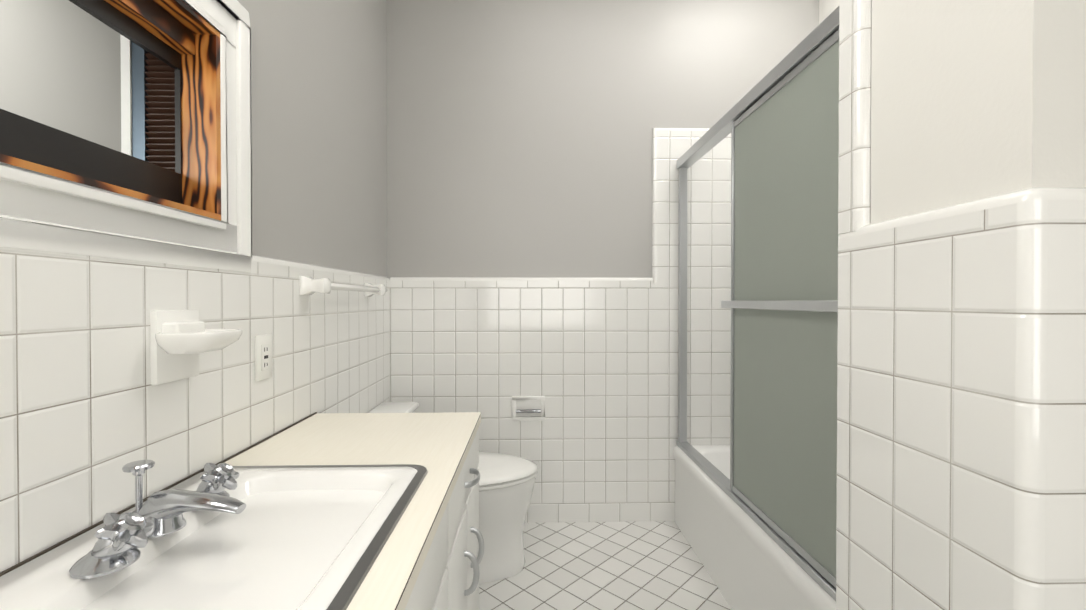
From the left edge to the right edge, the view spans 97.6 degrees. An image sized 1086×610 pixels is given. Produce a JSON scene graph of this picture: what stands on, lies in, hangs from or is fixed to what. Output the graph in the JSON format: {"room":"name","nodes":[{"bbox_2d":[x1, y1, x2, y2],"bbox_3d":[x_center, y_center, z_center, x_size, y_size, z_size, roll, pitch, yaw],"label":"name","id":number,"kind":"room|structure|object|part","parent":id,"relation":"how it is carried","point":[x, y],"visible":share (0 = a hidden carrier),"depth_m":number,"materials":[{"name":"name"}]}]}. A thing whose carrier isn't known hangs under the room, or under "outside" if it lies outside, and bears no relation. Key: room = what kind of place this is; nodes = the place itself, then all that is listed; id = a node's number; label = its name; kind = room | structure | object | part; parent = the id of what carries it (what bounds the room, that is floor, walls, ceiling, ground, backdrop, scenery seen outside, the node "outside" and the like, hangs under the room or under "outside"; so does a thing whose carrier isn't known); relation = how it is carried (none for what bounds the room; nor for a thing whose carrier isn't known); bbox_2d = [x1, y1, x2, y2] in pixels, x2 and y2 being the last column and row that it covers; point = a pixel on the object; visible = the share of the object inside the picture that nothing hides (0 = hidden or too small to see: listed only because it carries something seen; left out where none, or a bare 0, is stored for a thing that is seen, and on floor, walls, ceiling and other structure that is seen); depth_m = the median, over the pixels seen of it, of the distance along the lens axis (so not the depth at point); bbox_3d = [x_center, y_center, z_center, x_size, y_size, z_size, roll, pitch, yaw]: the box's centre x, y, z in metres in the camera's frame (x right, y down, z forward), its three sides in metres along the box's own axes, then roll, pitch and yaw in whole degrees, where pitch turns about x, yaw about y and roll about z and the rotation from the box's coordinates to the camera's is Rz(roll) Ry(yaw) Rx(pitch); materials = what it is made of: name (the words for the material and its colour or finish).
{"room":"bathroom","nodes":[
{"label":"bathroom","id":0,"kind":"room"},
{"bbox_2d":[0,0,120,151],"bbox_3d":[-2.449,-0.338,1.119,0.200,2.900,5.400,0,1,-2],"label":"wall","id":1,"kind":"structure","parent":0,"point":[60,64],"depth_m":2.34,"materials":[{"name":"grey paint"}]},
{"bbox_2d":[148,0,386,276],"bbox_3d":[-0.825,-0.334,0.626,0.180,2.900,3.925,0,1,-2],"label":"wall","id":2,"kind":"structure","parent":0,"point":[319,123],"depth_m":1.63,"materials":[{"name":"grey paint"}]},
{"bbox_2d":[0,0,251,271],"bbox_3d":[-0.821,-0.399,0.660,0.214,0.654,1.051,0,1,-2],"label":"window","id":3,"kind":"structure","parent":2,"relation":"in","point":[31,195],"depth_m":0.92,"materials":[{"name":"white"}]},
{"bbox_3d":[-0.799,-0.399,0.661,0.012,0.398,0.795,0,1,-2],"label":"window frame sash","id":4,"kind":"part","parent":3,"relation":"part of","materials":[{"name":"brown wood"}]},
{"bbox_2d":[0,0,220,220],"bbox_3d":[-0.759,-0.399,0.662,0.084,0.426,0.823,0,1,-2],"label":"liner","id":5,"kind":"object","parent":3,"relation":"attached to","point":[187,16],"visible":0.55,"depth_m":0.93,"materials":[{"name":"brown wood"}]},
{"bbox_2d":[105,0,194,54],"bbox_3d":[-0.778,-0.576,0.660,0.030,0.045,0.795,0,1,-2],"label":"window frame","id":6,"kind":"object","parent":5,"relation":"attached to","point":[156,20],"visible":1,"depth_m":0.96,"materials":[{"name":"brown wood"}]},
{"bbox_3d":[-0.929,-0.403,1.067,0.020,0.430,0.016,0,1,-2],"label":"casing","id":7,"kind":"part","parent":3,"relation":"part of","materials":[{"name":"white"}]},
{"bbox_3d":[-0.905,-0.403,1.069,0.028,0.430,0.012,0,1,-2],"label":"window frame shutter stile","id":8,"kind":"part","parent":3,"relation":"part of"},
{"bbox_2d":[145,52,174,171],"bbox_3d":[-0.852,-0.403,1.070,0.075,0.430,0.013,0,1,-2],"label":"louvres","id":9,"kind":"object","parent":3,"relation":"attached to","point":[160,92],"visible":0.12,"depth_m":1.07,"materials":[{"name":"brown wood"}]},
{"bbox_2d":[181,34,220,214],"bbox_3d":[-0.759,-0.399,0.662,0.084,0.398,0.823,0,1,-2],"label":"window frame","id":10,"kind":"structure","parent":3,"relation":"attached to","point":[201,134],"depth_m":1.06,"materials":[{"name":"brown wood"}]},
{"bbox_2d":[0,215,389,571],"bbox_3d":[-0.722,0.497,0.526,0.020,1.240,3.705,0,1,-2],"label":"wall tile","id":11,"kind":"structure","parent":2,"relation":"attached to","point":[88,411],"depth_m":0.84,"materials":[{"name":"white tile"}]},
{"bbox_2d":[255,334,271,380],"bbox_3d":[-0.726,0.136,1.240,0.010,0.116,0.072,0,1,-2],"label":"outlet","id":12,"kind":"object","parent":11,"relation":"attached to","point":[263,356],"visible":1,"depth_m":1.23,"materials":[{"name":"white plastic"}]},
{"bbox_2d":[299,276,387,296],"bbox_3d":[-0.707,-0.062,1.776,0.078,0.059,0.676,0,1,-2],"label":"towel rail","id":13,"kind":"object","parent":11,"relation":"attached to","point":[309,285],"visible":1,"depth_m":1.48,"materials":[{"name":"white ceramic"}]},
{"bbox_2d":[150,310,241,384],"bbox_3d":[-0.670,0.078,0.931,0.106,0.136,0.140,0,1,-2],"label":"soap shelf","id":14,"kind":"object","parent":2,"relation":"attached to","point":[180,340],"visible":1,"depth_m":0.89,"materials":[{"name":"white ceramic"}]},
{"bbox_2d":[405,505,447,609],"bbox_3d":[-0.192,0.459,0.668,0.018,0.118,0.570,0,1,-2],"label":"cabinet","id":15,"kind":"object","parent":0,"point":[425,592],"depth_m":0.80,"materials":[{"name":"white paint"}]},
{"bbox_2d":[386,0,818,278],"bbox_3d":[0.414,-0.351,2.523,2.400,2.900,0.200,0,1,-2],"label":"wall","id":16,"kind":"structure","parent":0,"point":[519,138],"depth_m":2.41,"materials":[{"name":"grey paint"}]},
{"bbox_2d":[390,277,652,522],"bbox_3d":[-0.103,0.480,2.406,1.320,1.240,0.020,0,1,-2],"label":"wall tile","id":17,"kind":"structure","parent":16,"relation":"attached to","point":[577,352],"depth_m":2.40,"materials":[{"name":"white tile"}]},
{"bbox_2d":[512,396,544,420],"bbox_3d":[-0.072,0.520,2.386,0.166,0.124,0.024,0,1,-2],"label":"paper holder","id":18,"kind":"object","parent":17,"relation":"attached to","point":[527,408],"visible":1,"depth_m":2.39,"materials":[{"name":"silver metal"}]},
{"bbox_2d":[652,128,730,282],"bbox_3d":[0.977,-0.505,2.426,0.840,0.790,0.020,0,1,-2],"label":"tiled wall","id":19,"kind":"structure","parent":16,"relation":"attached to","point":[709,217],"depth_m":2.41,"materials":[{"name":"white tile"}]},
{"bbox_2d":[652,283,730,520],"bbox_3d":[0.977,0.495,2.436,0.840,1.210,0.020,0,1,-2],"label":"wall tiles","id":20,"kind":"structure","parent":16,"relation":"attached to","point":[708,361],"depth_m":2.42,"materials":[{"name":"white tile"}]},
{"bbox_2d":[479,521,731,609],"bbox_3d":[-0.450,1.161,1.187,4.200,0.100,5.400,0,1,-2],"label":"floor","id":21,"kind":"structure","parent":0,"point":[644,565],"depth_m":1.96,"materials":[{"name":"tile"}]},
{"bbox_2d":[404,416,483,609],"bbox_3d":[-0.423,0.755,0.451,0.567,0.726,2.175,0,1,-2],"label":"bathroom vanity","id":22,"kind":"object","parent":21,"relation":"on","point":[448,577],"depth_m":1.08,"materials":[{"name":"white paint"}]},
{"bbox_2d":[236,412,480,609],"bbox_3d":[-0.439,0.374,0.447,0.535,0.036,2.214,0,1,-2],"label":"countertop","id":23,"kind":"structure","parent":22,"relation":"on","point":[437,441],"depth_m":1.10,"materials":[{"name":"beige laminate"}]},
{"bbox_2d":[0,464,423,609],"bbox_3d":[-0.486,0.431,0.754,0.457,0.154,0.548,0,1,-2],"label":"sink","id":24,"kind":"object","parent":23,"relation":"in","point":[311,526],"depth_m":0.71,"materials":[{"name":"white ceramic"}]},
{"bbox_2d":[48,456,251,575],"bbox_3d":[-0.567,0.301,0.751,0.178,0.106,0.272,0,1,-2],"label":"faucet","id":25,"kind":"object","parent":24,"relation":"on","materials":[{"name":"silver metal"}]},
{"bbox_3d":[-0.204,0.762,1.108,0.018,0.470,0.285,0,1,-2],"label":"door","id":26,"kind":"part","parent":22,"relation":"part of","materials":[{"name":"white paint"}]},
{"bbox_3d":[-0.208,0.454,1.249,0.018,0.118,0.573,0,1,-2],"label":"drawer","id":27,"kind":"part","parent":22,"relation":"part of","materials":[{"name":"white paint"}]},
{"bbox_3d":[-0.180,0.674,1.195,0.040,0.115,0.007,0,1,-2],"label":"handle","id":28,"kind":"part","parent":22,"relation":"part of","materials":[{"name":"silver metal"}]},
{"bbox_3d":[-0.212,0.759,1.397,0.018,0.470,0.282,0,1,-2],"label":"door","id":29,"kind":"part","parent":22,"relation":"part of","materials":[{"name":"white paint"}]},
{"bbox_3d":[-0.183,0.454,1.250,0.036,0.015,0.107,0,1,-2],"label":"handle drawer","id":30,"kind":"part","parent":22,"relation":"part of","materials":[{"name":"silver metal"}]},
{"bbox_3d":[-0.183,0.673,1.320,0.040,0.115,0.007,0,1,-2],"label":"handle","id":31,"kind":"part","parent":22,"relation":"part of","materials":[{"name":"silver metal"}]},
{"bbox_2d":[368,402,537,583],"bbox_3d":[-0.382,0.778,1.986,0.723,0.652,0.492,0,1,-2],"label":"toilet","id":32,"kind":"object","parent":21,"relation":"on","point":[506,484],"visible":0.31,"depth_m":1.91,"materials":[{"name":"white ceramic"}]},
{"bbox_3d":[-0.657,0.468,1.976,0.172,0.033,0.492,0,1,-2],"label":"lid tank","id":33,"kind":"part","parent":32,"relation":"part of","materials":[{"name":"white ceramic"}]},
{"bbox_3d":[-0.326,0.908,1.989,0.592,0.392,0.372,0,1,-2],"label":"bowl","id":34,"kind":"part","parent":32,"relation":"part of","materials":[{"name":"white ceramic"}]},
{"bbox_3d":[-0.265,0.675,1.988,0.488,0.028,0.376,0,1,-2],"label":"lid","id":35,"kind":"part","parent":32,"relation":"part of","materials":[{"name":"white ceramic"}]},
{"bbox_3d":[-0.266,0.701,1.988,0.486,0.020,0.372,0,1,-2],"label":"seat","id":36,"kind":"part","parent":32,"relation":"part of","materials":[{"name":"white ceramic"}]},
{"bbox_2d":[673,6,838,609],"bbox_3d":[1.040,0.192,1.687,0.747,1.830,1.470,0,1,-2],"label":"bathtub","id":37,"kind":"object","parent":21,"relation":"on","point":[756,510],"visible":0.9,"depth_m":1.44,"materials":[{"name":"grey glass"}]},
{"bbox_3d":[0.719,0.011,1.378,0.005,1.326,0.763,0,1,-2],"label":"door glass","id":38,"kind":"part","parent":37,"relation":"part of","materials":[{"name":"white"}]},
{"bbox_2d":[819,0,838,23],"bbox_3d":[1.567,-0.334,0.591,0.200,2.900,3.725,0,1,-2],"label":"wall","id":39,"kind":"structure","parent":0,"point":[827,8],"depth_m":2.38,"materials":[{"name":"white paint"}]},
{"bbox_2d":[870,0,1085,223],"bbox_3d":[1.033,-0.335,0.763,0.858,2.900,0.322,0,1,-2],"label":"wall","id":40,"kind":"structure","parent":0,"point":[972,100],"depth_m":0.67,"materials":[{"name":"white paint"}]},
{"bbox_2d":[838,0,870,233],"bbox_3d":[1.009,-0.512,0.912,0.858,0.748,0.060,0,1,-2],"label":"wall tile strip","id":41,"kind":"object","parent":40,"relation":"attached to","point":[854,112],"visible":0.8,"depth_m":0.89,"materials":[{"name":"white tile"}]},
{"bbox_2d":[836,187,1085,609],"bbox_3d":[1.023,0.484,0.770,0.878,1.262,0.362,0,1,-2],"label":"wall tile","id":42,"kind":"structure","parent":40,"relation":"attached to","point":[961,416],"depth_m":0.66,"materials":[{"name":"white tile"}]}
]}

